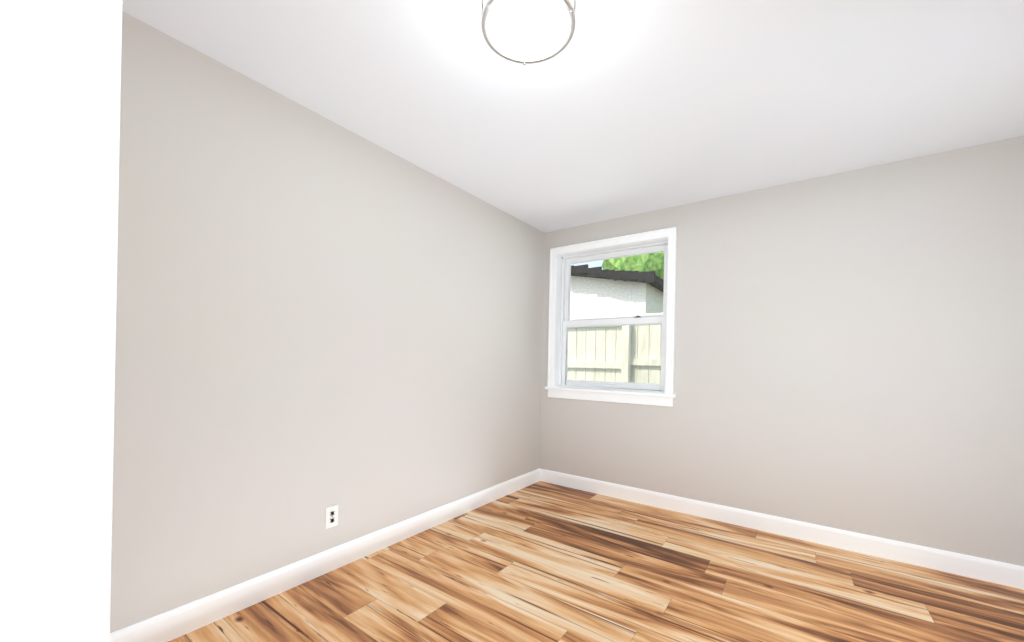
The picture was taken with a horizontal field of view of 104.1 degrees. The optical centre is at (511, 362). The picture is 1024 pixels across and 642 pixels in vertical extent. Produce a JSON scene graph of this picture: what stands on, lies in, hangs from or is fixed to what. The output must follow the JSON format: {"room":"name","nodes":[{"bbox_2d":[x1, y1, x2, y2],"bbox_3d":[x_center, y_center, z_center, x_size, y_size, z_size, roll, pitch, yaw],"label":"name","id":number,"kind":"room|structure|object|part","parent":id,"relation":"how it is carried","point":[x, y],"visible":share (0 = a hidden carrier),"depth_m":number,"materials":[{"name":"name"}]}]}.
{"room":"empty bedroom","nodes":[
{"label":"empty bedroom","id":0,"kind":"room"},
{"bbox_2d":[110,11,543,632],"bbox_3d":[-0.738,-0.075,2.683,0.200,2.440,3.638,1,0,36],"label":"wall","id":1,"kind":"structure","parent":0,"point":[316,315],"depth_m":1.97,"materials":[{"name":"beige paint"}]},
{"bbox_2d":[110,468,541,641],"bbox_3d":[-0.698,1.087,2.588,0.015,0.118,3.318,1,0,36],"label":"baseboard","id":2,"kind":"structure","parent":1,"relation":"attached to","point":[172,624],"depth_m":2.02,"materials":[{"name":"white paint"}]},
{"bbox_2d":[325,504,337,528],"bbox_3d":[-0.986,0.847,2.188,0.008,0.116,0.072,1,0,36],"label":"electrical outlet plate","id":3,"kind":"object","parent":1,"relation":"attached to","point":[331,519],"visible":1,"depth_m":2.18,"materials":[{"name":"white plastic"}]},
{"bbox_2d":[329,509,335,524],"bbox_3d":[-0.984,0.847,2.187,0.002,0.084,0.033,1,0,36],"label":"receptacle","id":4,"kind":"object","parent":3,"relation":"attached to","point":[332,512],"depth_m":2.19,"materials":[{"name":"white plastic"}]},
{"bbox_2d":[122,0,1023,232],"bbox_3d":[0.195,-1.337,1.148,3.470,0.120,5.058,1,0,36],"label":"ceiling","id":5,"kind":"structure","parent":0,"point":[613,109],"depth_m":1.84,"materials":[{"name":"paint"}]},
{"bbox_2d":[481,0,575,65],"bbox_3d":[0.058,-1.222,1.405,0.329,0.116,0.328,1,0,36],"label":"ceiling light","id":6,"kind":"object","parent":5,"relation":"attached to","point":[524,32],"visible":1,"depth_m":1.40,"materials":[{"name":"white glass"}]},
{"bbox_2d":[169,481,1023,641],"bbox_3d":[0.144,1.223,1.148,3.470,0.120,5.058,1,0,36],"label":"floor","id":7,"kind":"structure","parent":0,"point":[540,561],"depth_m":2.05,"materials":[{"name":"brown wood"}]},
{"bbox_2d":[540,135,1023,565],"bbox_3d":[1.627,-0.028,3.092,3.150,2.440,0.200,1,0,36],"label":"wall","id":8,"kind":"structure","parent":0,"point":[848,350],"depth_m":2.58,"materials":[{"name":"beige paint"}]},
{"bbox_2d":[545,227,676,406],"bbox_3d":[0.884,-0.369,3.607,1.200,1.438,0.245,1,0,36],"label":"window","id":9,"kind":"structure","parent":8,"relation":"in","point":[562,260],"depth_m":3.60,"materials":[{"name":"white paint"}]},
{"bbox_3d":[0.886,0.197,3.627,0.594,0.010,0.008,1,0,36],"label":"sash lift rail","id":10,"kind":"part","parent":9,"relation":"part of","materials":[{"name":"white"}]},
{"bbox_3d":[0.903,-0.076,3.642,0.912,0.530,0.006,1,0,36],"label":"sash glass","id":11,"kind":"part","parent":9,"relation":"part of","materials":[{"name":"clear glass"}]},
{"bbox_3d":[0.903,-0.079,3.642,0.994,0.632,0.030,1,0,36],"label":"sash","id":12,"kind":"part","parent":9,"relation":"part of","materials":[{"name":"white"}]},
{"bbox_3d":[0.934,-0.676,3.668,0.912,0.576,0.006,1,0,36],"label":"sash glass","id":13,"kind":"part","parent":9,"relation":"part of","materials":[{"name":"clear glass"}]},
{"bbox_3d":[0.934,-0.670,3.668,0.994,0.673,0.030,1,0,36],"label":"sash","id":14,"kind":"part","parent":9,"relation":"part of","materials":[{"name":"white"}]},
{"bbox_2d":[542,469,1023,589],"bbox_3d":[1.541,1.131,3.005,3.090,0.118,0.015,1,0,36],"label":"baseboard","id":15,"kind":"structure","parent":8,"relation":"attached to","point":[1002,573],"depth_m":2.65,"materials":[{"name":"white paint"}]},
{"bbox_3d":[-0.414,-0.069,0.275,3.150,2.440,0.120,1,0,36],"label":"wall","id":16,"kind":"structure","parent":0,"visible":0},
{"bbox_2d":[0,0,121,641],"bbox_3d":[0.078,0.104,-0.072,0.960,2.115,0.140,1,0,36],"label":"door frame","id":17,"kind":"structure","parent":16,"relation":"attached to","point":[47,82],"depth_m":0.20,"materials":[{"name":"white paint"}]},
{"label":"outside","id":18,"kind":"structure","parent":0,"visible":0},
{"bbox_3d":[9.937,1.658,15.577,30.000,0.100,29.790,1,0,36],"label":"ground","id":19,"kind":"structure","parent":18,"visible":0},
{"bbox_2d":[567,312,662,383],"bbox_3d":[2.100,0.413,4.711,12.028,2.077,0.148,1,0,36],"label":"fence","id":20,"kind":"object","parent":19,"relation":"on","point":[631,356],"depth_m":5.29,"materials":[{"name":"beige wood"}]},
{"bbox_2d":[570,264,663,382],"bbox_3d":[1.573,-0.569,9.901,4.550,4.019,2.550,1,0,36],"label":"shed","id":21,"kind":"object","parent":19,"relation":"on","point":[654,296],"depth_m":8.33,"materials":[{"name":"paint"}]},
{"bbox_2d":[602,251,663,279],"bbox_3d":[3.420,-1.672,12.936,13.489,6.298,4.087,1,0,36],"label":"tree","id":22,"kind":"object","parent":19,"relation":"on","point":[642,265],"depth_m":10.65,"materials":[{"name":"green plant"}]}
]}

